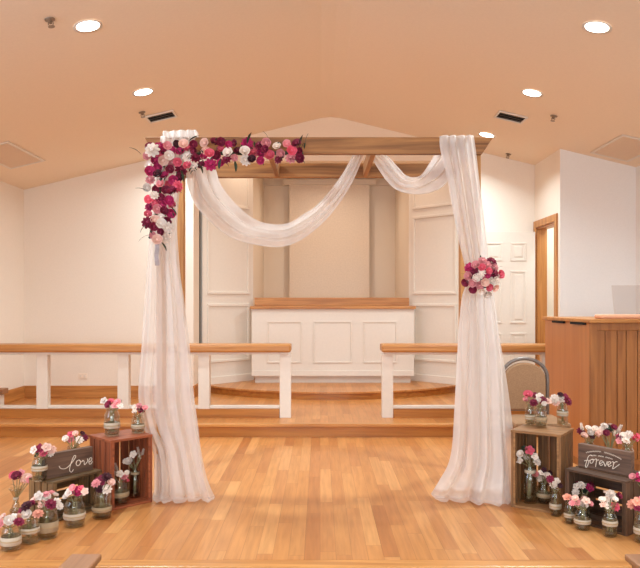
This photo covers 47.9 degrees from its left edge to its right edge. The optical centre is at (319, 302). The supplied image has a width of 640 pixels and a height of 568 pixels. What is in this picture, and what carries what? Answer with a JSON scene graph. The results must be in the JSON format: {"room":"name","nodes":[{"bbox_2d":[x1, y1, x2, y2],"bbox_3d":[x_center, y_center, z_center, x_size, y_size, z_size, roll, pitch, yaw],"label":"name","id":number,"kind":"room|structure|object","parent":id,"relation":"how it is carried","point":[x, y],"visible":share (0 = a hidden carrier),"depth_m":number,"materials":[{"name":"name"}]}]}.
{"room":"house of worship","nodes":[
{"label":"house of worship","id":0,"kind":"room"},
{"bbox_2d":[0,181,23,389],"bbox_3d":[-3.770,-0.500,2.070,0.120,4.360,14.140,0,0,0],"label":"wall","id":1,"kind":"structure","parent":0,"point":[11,197],"depth_m":8.63,"materials":[{"name":"beige paint"}]},
{"bbox_2d":[4,386,24,404],"bbox_3d":[-3.700,1.113,8.060,0.020,0.155,1.880,0,0,0],"label":"baseboard","id":2,"kind":"structure","parent":1,"relation":"attached to","point":[18,393],"depth_m":8.70,"materials":[{"name":"brown wood"}]},
{"bbox_2d":[0,422,453,426],"bbox_3d":[-0.085,1.202,7.110,7.250,0.031,0.100,0,0,0],"label":"trim","id":3,"kind":"structure","parent":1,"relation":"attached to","point":[2,424],"depth_m":7.06,"materials":[{"name":"brown wood"}]},
{"bbox_2d":[0,427,537,436],"bbox_3d":[-0.085,1.269,7.105,7.250,0.102,0.030,0,0,0],"label":"trim","id":4,"kind":"structure","parent":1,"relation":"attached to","point":[4,431],"depth_m":7.09,"materials":[{"name":"brown wood"}]},
{"bbox_2d":[200,178,253,384],"bbox_3d":[-1.265,-0.495,9.859,0.080,3.370,0.891,0,0,43],"label":"wall","id":5,"kind":"structure","parent":0,"point":[226,263],"depth_m":9.84,"materials":[{"name":"white paint"}]},
{"bbox_2d":[0,393,454,421],"bbox_3d":[-0.085,1.265,9.610,7.250,0.150,4.980,0,0,0],"label":"stage platform","id":6,"kind":"structure","parent":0,"point":[301,410],"depth_m":8.05,"materials":[{"name":"brown wood"}]},
{"bbox_2d":[0,388,7,404],"bbox_3d":[-3.583,1.070,8.000,0.175,0.240,0.160,0,0,0],"label":"post","id":7,"kind":"object","parent":6,"relation":"on","point":[3,391],"visible":0.8,"depth_m":7.98,"materials":[{"name":"white paint"}]},
{"bbox_2d":[0,343,291,417],"bbox_3d":[-1.995,0.809,7.530,3.390,0.762,0.280,0,0,0],"label":"altar rail","id":8,"kind":"object","parent":6,"relation":"on","point":[43,408],"visible":1,"depth_m":7.45,"materials":[{"name":"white wood"}]},
{"bbox_2d":[211,387,455,399],"bbox_3d":[0.150,1.150,10.465,3.420,0.080,3.270,0,0,0],"label":"platform","id":9,"kind":"object","parent":6,"relation":"on","point":[297,396],"visible":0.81,"depth_m":8.99,"materials":[{"name":"brown wood"}]},
{"bbox_2d":[211,379,455,393],"bbox_3d":[0.150,1.100,10.453,3.420,0.020,3.295,0,0,0],"label":"deck","id":10,"kind":"object","parent":9,"relation":"on","point":[307,388],"visible":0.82,"depth_m":9.29,"materials":[{"name":"brown wood"}]},
{"bbox_2d":[250,298,415,382],"bbox_3d":[0.175,0.507,9.935,2.250,1.165,0.350,0,0,0],"label":"altar","id":11,"kind":"object","parent":10,"relation":"on","point":[333,340],"visible":0.99,"depth_m":9.80,"materials":[{"name":"white paint"}]},
{"bbox_2d":[380,343,544,417],"bbox_3d":[1.643,0.809,7.530,2.014,0.762,0.280,0,0,0],"label":"altar rail","id":12,"kind":"object","parent":6,"relation":"on","point":[388,410],"visible":0.37,"depth_m":7.45,"materials":[{"name":"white wood"}]},
{"bbox_2d":[253,178,263,378],"bbox_3d":[-0.985,-0.430,11.110,0.080,3.500,1.880,0,0,0],"label":"wall","id":13,"kind":"structure","parent":0,"point":[258,188],"depth_m":11.06,"materials":[{"name":"paint"}]},
{"bbox_2d":[24,117,534,385],"bbox_3d":[-0.450,-0.560,9.230,6.520,3.760,0.420,0,0,0],"label":"wall","id":14,"kind":"structure","parent":0,"point":[86,251],"depth_m":9.02,"materials":[{"name":"beige paint"}]},
{"bbox_2d":[25,386,137,397],"bbox_3d":[-2.647,1.113,9.010,2.125,0.155,0.020,0,0,0],"label":"baseboard","id":15,"kind":"structure","parent":14,"relation":"attached to","point":[30,391],"depth_m":9.00,"materials":[{"name":"brown wood"}]},
{"bbox_2d":[193,383,197,397],"bbox_3d":[-1.576,1.113,9.220,0.018,0.155,0.440,0,0,0],"label":"baseboard","id":16,"kind":"structure","parent":14,"relation":"attached to","point":[195,387],"depth_m":9.06,"materials":[{"name":"brown wood"}]},
{"bbox_2d":[0,0,639,189],"bbox_3d":[0.065,-1.925,2.010,7.790,1.070,14.020,0,0,0],"label":"ceiling","id":17,"kind":"structure","parent":0,"point":[226,68],"depth_m":6.25,"materials":[{"name":"paint"}]},
{"bbox_2d":[0,141,44,169],"bbox_3d":[-3.228,-1.527,7.490,0.390,0.105,0.940,0,0,0],"label":"ceiling vent","id":18,"kind":"object","parent":17,"relation":"in","point":[12,156],"visible":1,"depth_m":7.59,"materials":[{"name":"white metal"}]},
{"bbox_2d":[45,17,54,27],"bbox_3d":[-1.789,-1.855,4.770,0.066,0.064,0.067,0,0,11],"label":"sprinkler head","id":19,"kind":"object","parent":17,"relation":"attached to","point":[49,20],"visible":1,"depth_m":4.76},
{"bbox_2d":[73,19,102,32],"bbox_3d":[-1.609,-1.919,4.995,0.196,0.054,0.199,0,0,-5],"label":"recessed light","id":20,"kind":"object","parent":17,"relation":"in","point":[90,26],"visible":1,"depth_m":4.99,"materials":[{"name":"white paint"}]},
{"bbox_2d":[132,88,153,96],"bbox_3d":[-1.609,-1.919,6.560,0.196,0.054,0.199,0,0,-5],"label":"recessed light","id":21,"kind":"object","parent":17,"relation":"in","point":[146,91],"visible":1,"depth_m":6.56,"materials":[{"name":"white paint"}]},
{"bbox_2d":[145,110,177,123],"bbox_3d":[-1.628,-1.911,7.390,0.294,0.082,0.250,0,0,0],"label":"ceiling vent","id":22,"kind":"object","parent":17,"relation":"in","point":[170,114],"visible":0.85,"depth_m":7.39,"materials":[{"name":"metal"}]},
{"bbox_2d":[478,132,495,137],"bbox_3d":[1.899,-1.911,8.200,0.196,0.054,0.199,0,0,-5],"label":"recessed light","id":23,"kind":"object","parent":17,"relation":"in","point":[482,134],"visible":0.91,"depth_m":8.19,"materials":[{"name":"white paint"}]},
{"bbox_2d":[493,110,527,123],"bbox_3d":[1.948,-1.896,7.360,0.294,0.082,0.250,0,0,0],"label":"ceiling vent","id":24,"kind":"object","parent":17,"relation":"in","point":[502,115],"visible":1,"depth_m":7.36,"materials":[{"name":"metal"}]},
{"bbox_2d":[521,89,542,97],"bbox_3d":[1.925,-1.905,6.540,0.196,0.054,0.199,0,0,-5],"label":"recessed light","id":25,"kind":"object","parent":17,"relation":"in","point":[533,93],"visible":1,"depth_m":6.54,"materials":[{"name":"white paint"}]},
{"bbox_2d":[582,20,611,33],"bbox_3d":[1.917,-1.907,4.985,0.196,0.054,0.199,0,0,-5],"label":"recessed light","id":26,"kind":"object","parent":17,"relation":"in","point":[594,27],"visible":1,"depth_m":4.98,"materials":[{"name":"white paint"}]},
{"bbox_2d":[590,134,639,161],"bbox_3d":[3.173,-1.602,7.490,0.420,0.112,0.840,0,0,0],"label":"ceiling vent","id":27,"kind":"object","parent":17,"relation":"in","point":[626,148],"visible":1,"depth_m":7.53,"materials":[{"name":"beige metal"}]},
{"bbox_2d":[0,437,639,559],"bbox_3d":[-0.085,1.345,5.410,7.250,0.050,3.420,0,0,0],"label":"floor","id":28,"kind":"structure","parent":0,"point":[276,498],"depth_m":4.43,"materials":[{"name":"brown wood"}]},
{"bbox_2d":[0,525,21,551],"bbox_3d":[-1.655,1.251,3.856,0.113,0.137,0.113,0,0,0],"label":"glass jar","id":29,"kind":"object","parent":28,"relation":"on","point":[4,541],"visible":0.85,"depth_m":3.83,"materials":[{"name":"white fabric"}]},
{"bbox_2d":[0,513,24,538],"bbox_3d":[-1.647,1.208,3.858,0.149,0.170,0.116,0,0,0],"label":"bunch","id":30,"kind":"object","parent":29,"relation":"in","point":[9,520],"visible":0.98,"depth_m":3.83,"materials":[{"name":"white plant"}]},
{"bbox_2d":[8,488,22,514],"bbox_3d":[-1.906,1.239,4.515,0.090,0.160,0.090,0,0,0],"label":"vase","id":31,"kind":"object","parent":28,"relation":"on","point":[14,498],"visible":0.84,"depth_m":4.50,"materials":[{"name":"clear glass"}]},
{"bbox_2d":[8,469,31,502],"bbox_3d":[-1.879,1.150,4.515,0.163,0.205,0.099,0,0,22],"label":"bunch","id":32,"kind":"object","parent":31,"relation":"in","point":[14,475],"visible":0.88,"depth_m":4.51,"materials":[{"name":"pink plant"}]},
{"bbox_2d":[18,518,40,544],"bbox_3d":[-1.601,1.249,3.968,0.116,0.140,0.116,0,0,0],"label":"glass jar","id":33,"kind":"object","parent":28,"relation":"on","point":[33,530],"visible":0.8,"depth_m":3.95,"materials":[{"name":"clear glass"}]},
{"bbox_2d":[18,500,43,537],"bbox_3d":[-1.594,1.190,3.962,0.111,0.205,0.153,0,0,-39],"label":"bunch","id":34,"kind":"object","parent":33,"relation":"in","point":[25,511],"visible":0.99,"depth_m":3.94,"materials":[{"name":"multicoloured plant"}]},
{"bbox_2d":[36,507,58,539],"bbox_3d":[-1.534,1.230,4.053,0.124,0.177,0.124,0,0,0],"label":"glass jar","id":35,"kind":"object","parent":28,"relation":"on","point":[52,526],"visible":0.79,"depth_m":4.02,"materials":[{"name":"glass"}]},
{"bbox_2d":[30,490,63,522],"bbox_3d":[-1.534,1.175,4.041,0.176,0.234,0.127,0,0,-25],"label":"bunch","id":36,"kind":"object","parent":35,"relation":"in","point":[56,503],"visible":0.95,"depth_m":4.05,"materials":[{"name":"beige plant"}]},
{"bbox_2d":[29,468,101,520],"bbox_3d":[-1.596,1.198,4.538,0.225,0.245,0.385,0,0,31],"label":"wooden crate","id":37,"kind":"object","parent":28,"relation":"on","point":[85,478],"visible":0.57,"depth_m":4.57,"materials":[{"name":"brown wood"}]},
{"bbox_2d":[31,456,47,481],"bbox_3d":[-1.699,1.000,4.361,0.099,0.148,0.099,0,0,0],"label":"glass jar","id":38,"kind":"object","parent":37,"relation":"on","point":[34,468],"visible":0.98,"depth_m":4.33,"materials":[{"name":"white fabric"}]},
{"bbox_2d":[30,443,56,475],"bbox_3d":[-1.686,0.947,4.378,0.159,0.202,0.094,0,0,0],"label":"bunch","id":39,"kind":"object","parent":38,"relation":"in","point":[46,449],"visible":1,"depth_m":4.36,"materials":[{"name":"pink plant"}]},
{"bbox_2d":[41,446,92,479],"bbox_3d":[-1.580,0.999,4.515,0.044,0.150,0.335,0,0,38],"label":"love sign","id":40,"kind":"object","parent":37,"relation":"on","point":[76,460],"visible":0.98,"depth_m":4.50,"materials":[{"name":"brown wood"}]},
{"bbox_3d":[-1.595,0.999,4.660,0.078,0.150,0.078,0,0,0],"label":"glass jar","id":41,"kind":"object","parent":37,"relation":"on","visible":0},
{"bbox_2d":[62,430,88,448],"bbox_3d":[-1.588,0.934,4.668,0.158,0.227,0.119,0,0,0],"label":"bunch","id":42,"kind":"object","parent":41,"relation":"in","point":[69,437],"visible":0.98,"depth_m":4.66,"materials":[{"name":"beige plant"}]},
{"bbox_2d":[63,498,85,528],"bbox_3d":[-1.453,1.233,4.262,0.133,0.172,0.133,0,0,0],"label":"glass jar","id":43,"kind":"object","parent":28,"relation":"on","point":[81,514],"visible":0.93,"depth_m":4.23,"materials":[{"name":"clear glass"}]},
{"bbox_2d":[62,484,88,521],"bbox_3d":[-1.441,1.178,4.269,0.151,0.229,0.116,0,0,0],"label":"bunch","id":44,"kind":"object","parent":43,"relation":"in","point":[79,490],"visible":0.98,"depth_m":4.25,"materials":[{"name":"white plant"}]},
{"bbox_2d":[92,493,111,519],"bbox_3d":[-1.341,1.244,4.431,0.125,0.151,0.125,0,0,0],"label":"glass jar","id":45,"kind":"object","parent":28,"relation":"on","point":[108,507],"visible":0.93,"depth_m":4.41,"materials":[{"name":"glass"}]},
{"bbox_2d":[91,472,115,507],"bbox_3d":[-1.331,1.168,4.445,0.150,0.249,0.102,0,0,0],"label":"bunch","id":46,"kind":"object","parent":45,"relation":"in","point":[103,488],"visible":0.99,"depth_m":4.42,"materials":[{"name":"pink plant"}]},
{"bbox_2d":[88,429,152,510],"bbox_3d":[-1.320,1.095,4.768,0.287,0.449,0.309,0,0,44],"label":"wooden crate","id":47,"kind":"object","parent":28,"relation":"on","point":[105,447],"visible":0.73,"depth_m":4.77,"materials":[{"name":"brown wood"}]},
{"bbox_2d":[103,408,120,435],"bbox_3d":[-1.367,0.780,4.733,0.110,0.181,0.110,0,0,0],"label":"glass jar","id":48,"kind":"object","parent":47,"relation":"on","point":[107,425],"visible":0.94,"depth_m":4.70,"materials":[{"name":"white fabric"}]},
{"bbox_2d":[100,397,123,430],"bbox_3d":[-1.363,0.730,4.735,0.156,0.226,0.126,0,0,0],"label":"bunch","id":49,"kind":"object","parent":48,"relation":"in","point":[117,402],"visible":1,"depth_m":4.72,"materials":[{"name":"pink plant"}]},
{"bbox_2d":[115,480,129,504],"bbox_3d":[-1.309,1.225,4.700,0.129,0.154,0.129,0,0,0],"label":"glass jar","id":50,"kind":"object","parent":47,"relation":"in","point":[125,492],"visible":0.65,"depth_m":4.67,"materials":[{"name":"glass"}]},
{"bbox_2d":[115,463,129,498],"bbox_3d":[-1.305,1.159,4.698,0.152,0.234,0.092,0,0,-41],"label":"bunch","id":51,"kind":"object","parent":50,"relation":"in","point":[122,475],"visible":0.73,"depth_m":4.70,"materials":[{"name":"beige plant"}]},
{"bbox_2d":[129,462,140,497],"bbox_3d":[-1.244,1.188,4.840,0.081,0.227,0.081,0,0,0],"label":"glass bottle","id":52,"kind":"object","parent":47,"relation":"in","point":[131,472],"visible":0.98,"depth_m":4.82,"materials":[{"name":"glass"}]},
{"bbox_2d":[122,447,144,492],"bbox_3d":[-1.248,1.120,4.849,0.153,0.310,0.114,0,0,0],"label":"bunch","id":53,"kind":"object","parent":52,"relation":"in","point":[128,460],"visible":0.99,"depth_m":4.83,"materials":[{"name":"beige plant"}]},
{"bbox_2d":[131,414,144,431],"bbox_3d":[-1.221,0.810,4.831,0.098,0.119,0.098,0,0,0],"label":"glass jar","id":54,"kind":"object","parent":47,"relation":"on","point":[134,426],"visible":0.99,"depth_m":4.80,"materials":[{"name":"white fabric"}]},
{"bbox_2d":[131,403,147,424],"bbox_3d":[-1.214,0.757,4.831,0.101,0.174,0.118,0,0,-28],"label":"bunch","id":55,"kind":"object","parent":54,"relation":"in","point":[141,408],"visible":1,"depth_m":4.82,"materials":[{"name":"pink plant"}]},
{"bbox_2d":[145,137,492,454],"bbox_3d":[0.015,0.104,5.290,2.407,2.431,0.940,0,0,0],"label":"arch","id":56,"kind":"object","parent":28,"relation":"on","point":[370,147],"visible":0.29,"depth_m":5.10,"materials":[{"name":"brown wood"}]},
{"bbox_2d":[138,130,214,502],"bbox_3d":[-0.984,0.080,4.815,0.567,2.449,0.299,0,0,7],"label":"drape","id":57,"kind":"object","parent":56,"relation":"hanging from","point":[165,386],"visible":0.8,"depth_m":4.77,"materials":[{"name":"white fabric"}]},
{"bbox_2d":[129,131,307,265],"bbox_3d":[-0.656,-0.681,4.702,1.158,0.876,0.168,0,0,-2],"label":"flower garland","id":58,"kind":"object","parent":56,"relation":"hanging from","point":[160,153],"visible":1,"depth_m":4.69,"materials":[{"name":"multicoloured plant"}]},
{"bbox_2d":[186,155,447,246],"bbox_3d":[-0.010,-0.756,5.015,1.827,0.723,0.254,0,0,0],"label":"fabric swag","id":59,"kind":"object","parent":56,"relation":"hanging from","point":[207,193],"visible":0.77,"depth_m":5.06},
{"bbox_2d":[431,135,512,505],"bbox_3d":[1.027,0.090,4.777,0.572,2.431,0.306,0,0,10],"label":"drape","id":60,"kind":"object","parent":56,"relation":"hanging from","point":[478,470],"visible":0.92,"depth_m":4.75,"materials":[{"name":"white fabric"}]},
{"bbox_2d":[461,255,504,297],"bbox_3d":[1.053,-0.170,4.658,0.284,0.283,0.135,0,0,0],"label":"bouquet","id":61,"kind":"object","parent":60,"relation":"attached to","point":[486,274],"visible":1,"depth_m":4.62,"materials":[{"name":"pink plant"}]},
{"bbox_2d":[504,357,570,470],"bbox_3d":[1.572,0.867,5.312,0.400,0.907,0.505,0,0,0],"label":"banquet chair","id":62,"kind":"object","parent":28,"relation":"on","point":[523,376],"visible":0.65,"depth_m":5.51,"materials":[{"name":"beige fabric"}]},
{"bbox_2d":[505,362,545,409],"bbox_3d":[1.572,0.639,5.540,0.320,0.362,0.050,0,0,0],"label":"chair back","id":63,"kind":"object","parent":62,"relation":"on","point":[523,376],"depth_m":5.52,"materials":[{"name":"beige fabric"}]},
{"bbox_2d":[511,424,573,514],"bbox_3d":[1.448,1.070,4.687,0.324,0.500,0.287,0,0,34],"label":"wooden crate","id":64,"kind":"object","parent":28,"relation":"on","point":[561,438],"visible":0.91,"depth_m":4.71,"materials":[{"name":"brown wood"}]},
{"bbox_2d":[522,458,537,503],"bbox_3d":[1.372,1.157,4.703,0.095,0.291,0.095,0,0,0],"label":"glass bottle","id":65,"kind":"object","parent":64,"relation":"in","point":[533,471],"visible":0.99,"depth_m":4.69,"materials":[{"name":"clear glass"}]},
{"bbox_2d":[516,445,540,498],"bbox_3d":[1.353,1.102,4.711,0.167,0.346,0.110,0,0,-12],"label":"bunch","id":66,"kind":"object","parent":65,"relation":"in","point":[530,449],"visible":1,"depth_m":4.69,"materials":[{"name":"pink plant"}]},
{"bbox_2d":[524,409,535,423],"bbox_3d":[1.417,0.749,4.847,0.081,0.140,0.081,0,0,0],"label":"glass jar","id":67,"kind":"object","parent":64,"relation":"on","point":[527,416],"visible":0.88,"depth_m":4.82,"materials":[{"name":"clear glass"}]},
{"bbox_2d":[523,390,536,420],"bbox_3d":[1.409,0.689,4.851,0.116,0.207,0.096,0,0,-30],"label":"bunch","id":68,"kind":"object","parent":67,"relation":"in","point":[526,393],"visible":0.99,"depth_m":4.83,"materials":[{"name":"pink plant"}]},
{"bbox_2d":[535,416,546,427],"bbox_3d":[1.458,0.747,4.750,0.083,0.144,0.083,0,0,0],"label":"glass jar","id":69,"kind":"object","parent":64,"relation":"on","point":[537,418],"visible":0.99,"depth_m":4.72,"materials":[{"name":"glass"}]},
{"bbox_2d":[529,393,551,422],"bbox_3d":[1.456,0.695,4.748,0.148,0.196,0.104,0,0,-42],"label":"bunch","id":70,"kind":"object","parent":69,"relation":"in","point":[539,396],"visible":1,"depth_m":4.74,"materials":[{"name":"beige plant"}]},
{"bbox_2d":[536,482,552,503],"bbox_3d":[1.466,1.235,4.700,0.106,0.134,0.106,0,0,0],"label":"glass jar","id":71,"kind":"object","parent":64,"relation":"on","point":[541,494],"visible":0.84,"depth_m":4.67,"materials":[{"name":"glass"}]},
{"bbox_2d":[532,467,552,494],"bbox_3d":[1.472,1.170,4.699,0.142,0.212,0.109,0,0,-30],"label":"bunch","id":72,"kind":"object","parent":71,"relation":"in","point":[543,470],"visible":0.96,"depth_m":4.69,"materials":[{"name":"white plant"}]},
{"bbox_2d":[556,406,568,425],"bbox_3d":[1.623,0.740,4.820,0.081,0.157,0.081,0,0,0],"label":"glass jar","id":73,"kind":"object","parent":64,"relation":"on","point":[559,412],"visible":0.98,"depth_m":4.79,"materials":[{"name":"clear glass"}]},
{"bbox_2d":[550,392,571,421],"bbox_3d":[1.608,0.694,4.829,0.150,0.196,0.113,0,0,0],"label":"bunch","id":74,"kind":"object","parent":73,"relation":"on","point":[556,400],"visible":1,"depth_m":4.80,"materials":[{"name":"beige plant"}]},
{"bbox_2d":[549,490,561,516],"bbox_3d":[1.463,1.240,4.473,0.079,0.158,0.079,0,0,0],"label":"glass jar","id":75,"kind":"object","parent":28,"relation":"on","point":[552,505],"visible":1,"depth_m":4.45,"materials":[{"name":"clear glass"}]},
{"bbox_2d":[546,475,562,510],"bbox_3d":[1.446,1.178,4.482,0.101,0.229,0.109,0,0,0],"label":"bunch","id":76,"kind":"object","parent":75,"relation":"in","point":[555,484],"visible":1,"depth_m":4.46,"materials":[{"name":"beige plant"}]},
{"bbox_2d":[563,501,575,523],"bbox_3d":[1.497,1.256,4.320,0.070,0.126,0.070,0,0,0],"label":"glass jar","id":77,"kind":"object","parent":28,"relation":"on","point":[566,514],"visible":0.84,"depth_m":4.31,"materials":[{"name":"clear glass"}]},
{"bbox_2d":[562,493,571,518],"bbox_3d":[1.498,1.223,4.334,0.065,0.140,0.096,0,0,0],"label":"bunch","id":78,"kind":"object","parent":77,"relation":"in","point":[566,496],"visible":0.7,"depth_m":4.34,"materials":[{"name":"pink plant"}]},
{"bbox_2d":[573,508,591,530],"bbox_3d":[1.533,1.255,4.205,0.101,0.128,0.101,0,0,0],"label":"glass jar","id":79,"kind":"object","parent":28,"relation":"on","point":[577,519],"visible":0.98,"depth_m":4.18,"materials":[{"name":"clear glass"}]},
{"bbox_2d":[568,495,593,520],"bbox_3d":[1.523,1.208,4.221,0.146,0.170,0.098,0,0,0],"label":"bunch","id":80,"kind":"object","parent":79,"relation":"in","point":[576,500],"visible":1,"depth_m":4.20,"materials":[{"name":"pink plant"}]},
{"bbox_2d":[542,317,639,470],"bbox_3d":[2.660,0.723,6.125,1.194,1.195,1.070,0,0,-2],"label":"pulpit","id":81,"kind":"object","parent":28,"relation":"on","point":[593,361],"visible":0.7,"depth_m":5.62,"materials":[{"name":"brown wood"}]},
{"bbox_2d":[594,314,639,318],"bbox_3d":[2.420,0.107,5.680,0.460,0.035,0.160,0,0,0],"label":"folded cloth","id":82,"kind":"object","parent":81,"relation":"on","point":[597,316],"visible":1,"depth_m":5.60,"materials":[{"name":"white fabric"}]},
{"bbox_2d":[565,466,639,535],"bbox_3d":[1.737,1.165,4.322,0.300,0.310,0.405,0,0,-35],"label":"wooden crate","id":83,"kind":"object","parent":28,"relation":"on","point":[629,488],"visible":0.68,"depth_m":4.36,"materials":[{"name":"brown wood"}]},
{"bbox_2d":[578,443,633,475],"bbox_3d":[1.716,0.939,4.331,0.044,0.140,0.348,0,0,-36],"label":"sign","id":84,"kind":"object","parent":83,"relation":"on","point":[612,460],"visible":1,"depth_m":4.30,"materials":[{"name":"brown wood"}]},
{"bbox_3d":[1.613,1.234,4.400,0.079,0.136,0.079,0,0,0],"label":"glass jar","id":85,"kind":"object","parent":83,"relation":"on","visible":0},
{"bbox_2d":[571,481,594,511],"bbox_3d":[1.612,1.185,4.415,0.153,0.182,0.094,0,0,0],"label":"bunch","id":86,"kind":"object","parent":85,"relation":"in","point":[585,487],"visible":0.98,"depth_m":4.40,"materials":[{"name":"beige plant"}]},
{"bbox_3d":[1.845,0.929,4.320,0.078,0.161,0.078,0,0,0],"label":"glass jar","id":87,"kind":"object","parent":83,"relation":"on","visible":0},
{"bbox_2d":[615,430,639,450],"bbox_3d":[1.849,0.877,4.329,0.144,0.212,0.113,0,0,0],"label":"bunch","id":88,"kind":"object","parent":87,"relation":"in","point":[624,437],"visible":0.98,"depth_m":4.33,"materials":[{"name":"beige plant"}]},
{"bbox_3d":[1.704,0.944,4.560,0.082,0.130,0.082,0,0,0],"label":"glass jar","id":89,"kind":"object","parent":83,"relation":"on","visible":0},
{"bbox_2d":[576,423,599,443],"bbox_3d":[1.706,0.869,4.565,0.154,0.227,0.121,0,0,0],"label":"bunch","id":90,"kind":"object","parent":89,"relation":"in","point":[591,431],"visible":0.92,"depth_m":4.54,"materials":[{"name":"beige plant"}]},
{"bbox_3d":[1.792,0.955,4.450,0.056,0.108,0.056,0,0,0],"label":"glass jar","id":91,"kind":"object","parent":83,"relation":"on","visible":0},
{"bbox_2d":[597,423,621,447],"bbox_3d":[1.784,0.862,4.462,0.151,0.241,0.109,0,0,0],"label":"bunch","id":92,"kind":"object","parent":91,"relation":"in","point":[605,429],"visible":0.94,"depth_m":4.45,"materials":[{"name":"beige plant"}]},
{"bbox_2d":[602,518,618,537],"bbox_3d":[1.643,1.245,4.079,0.090,0.147,0.090,0,0,0],"label":"glass jar","id":93,"kind":"object","parent":28,"relation":"on","point":[614,523],"visible":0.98,"depth_m":4.06,"materials":[{"name":"clear glass"}]},
{"bbox_2d":[598,489,622,531],"bbox_3d":[1.640,1.180,4.084,0.150,0.225,0.116,0,0,0],"label":"bunch","id":94,"kind":"object","parent":93,"relation":"in","point":[610,496],"visible":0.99,"depth_m":4.08,"materials":[{"name":"beige plant"}]},
{"bbox_2d":[633,514,639,542],"bbox_3d":[1.778,1.233,3.977,0.094,0.171,0.094,0,0,0],"label":"glass jar","id":95,"kind":"object","parent":28,"relation":"on","point":[636,528],"visible":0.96,"depth_m":3.97,"materials":[{"name":"clear glass"}]},
{"bbox_2d":[626,496,639,536],"bbox_3d":[1.782,1.181,3.993,0.139,0.223,0.093,0,0,-15],"label":"bunch","id":96,"kind":"object","parent":95,"relation":"in","point":[634,503],"visible":1,"depth_m":3.98,"materials":[{"name":"pink plant"}]},
{"bbox_3d":[1.902,1.189,4.150,0.097,0.259,0.097,0,0,0],"label":"glass jar","id":97,"kind":"object","parent":28,"relation":"on","visible":0},
{"bbox_2d":[629,472,639,485],"bbox_3d":[1.867,1.125,4.157,0.190,0.336,0.112,0,0,0],"label":"bunch","id":98,"kind":"object","parent":97,"relation":"in","point":[631,475],"visible":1,"depth_m":4.13,"materials":[{"name":"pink plant"}]},
{"bbox_2d":[264,186,394,297],"bbox_3d":[0.155,-0.430,12.100,2.200,3.500,0.100,0,0,0],"label":"wall","id":99,"kind":"structure","parent":0,"point":[276,198],"depth_m":12.05,"materials":[{"name":"paint"}]},
{"bbox_2d":[263,178,390,185],"bbox_3d":[0.155,-2.020,12.025,2.200,0.120,0.050,0,0,0],"label":"trim","id":100,"kind":"structure","parent":99,"relation":"attached to","point":[266,181],"depth_m":12.00,"materials":[{"name":"white paint"}]},
{"bbox_2d":[395,189,408,297],"bbox_3d":[1.295,-0.430,11.110,0.080,3.500,1.880,0,0,0],"label":"wall","id":101,"kind":"structure","parent":0,"point":[401,199],"depth_m":11.09,"materials":[{"name":"paint"}]},
{"bbox_2d":[409,182,458,384],"bbox_3d":[1.577,-0.495,9.859,0.080,3.370,0.895,0,0,-43],"label":"wall","id":102,"kind":"structure","parent":0,"point":[433,236],"depth_m":9.85,"materials":[{"name":"white paint"}]},
{"bbox_2d":[535,149,559,316],"bbox_3d":[2.750,-0.280,8.545,0.120,3.200,0.950,0,0,0],"label":"wall","id":103,"kind":"structure","parent":0,"point":[547,171],"depth_m":8.44,"materials":[{"name":"beige paint"}]},
{"bbox_2d":[486,232,534,370],"bbox_3d":[2.300,0.150,8.885,0.720,2.060,0.110,0,0,0],"label":"door","id":104,"kind":"structure","parent":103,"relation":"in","point":[514,252],"depth_m":8.90,"materials":[{"name":"white paint"}]},
{"bbox_2d":[533,213,557,367],"bbox_3d":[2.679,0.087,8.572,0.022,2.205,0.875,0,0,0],"label":"trim","id":105,"kind":"structure","parent":103,"relation":"attached to","point":[552,218],"depth_m":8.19,"materials":[{"name":"brown wood"}]},
{"bbox_2d":[547,227,553,316],"bbox_3d":[3.255,-0.180,8.815,0.890,3.000,1.250,0,0,0],"label":"wall","id":106,"kind":"structure","parent":0,"point":[550,232],"depth_m":9.32,"materials":[{"name":"beige paint"}]},
{"bbox_2d":[560,149,635,316],"bbox_3d":[3.175,-0.280,8.128,0.970,3.200,0.124,0,0,0],"label":"wall","id":107,"kind":"structure","parent":0,"point":[603,192],"depth_m":8.07,"materials":[{"name":"white paint"}]},
{"bbox_2d":[636,166,639,313],"bbox_3d":[3.600,-0.500,1.535,0.120,4.360,13.070,0,0,0],"label":"wall","id":108,"kind":"structure","parent":0,"point":[637,167],"depth_m":8.00,"materials":[{"name":"white paint"}]},
{"bbox_3d":[0.153,-2.230,10.820,3.975,0.100,2.760,0,0,0],"label":"ceiling","id":109,"kind":"structure","parent":0,"visible":0},
{"bbox_2d":[283,178,375,297],"bbox_3d":[0.155,-1.110,11.900,1.540,2.140,0.100,0,0,0],"label":"projector screen","id":110,"kind":"object","parent":109,"relation":"hanging from","point":[332,261],"visible":0.77,"depth_m":11.90,"materials":[{"name":"white paint"}]},
{"bbox_3d":[-0.085,1.705,-0.670,7.250,0.050,8.660,0,0,0],"label":"floor","id":111,"kind":"structure","parent":0,"visible":0},
{"bbox_2d":[58,554,100,567],"bbox_3d":[-1.044,1.400,2.960,0.137,0.560,0.520,0,0,0],"label":"newel post","id":112,"kind":"object","parent":111,"relation":"on","point":[74,560],"visible":1,"depth_m":3.13,"materials":[{"name":"brown wood"}]},
{"bbox_2d":[625,554,639,567],"bbox_3d":[1.430,1.400,2.960,0.140,0.560,0.520,0,0,0],"label":"newel post","id":113,"kind":"object","parent":111,"relation":"on","point":[632,559],"visible":1,"depth_m":3.16,"materials":[{"name":"brown wood"}]},
{"bbox_3d":[-0.085,1.515,3.690,7.250,0.330,0.060,0,0,0],"label":"wall","id":114,"kind":"structure","parent":0,"visible":0},
{"bbox_2d":[0,560,631,567],"bbox_3d":[-0.085,1.334,3.650,7.250,0.032,0.100,0,0,0],"label":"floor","id":115,"kind":"structure","parent":114,"relation":"on","point":[3,563],"depth_m":3.63,"materials":[{"name":"brown wood"}]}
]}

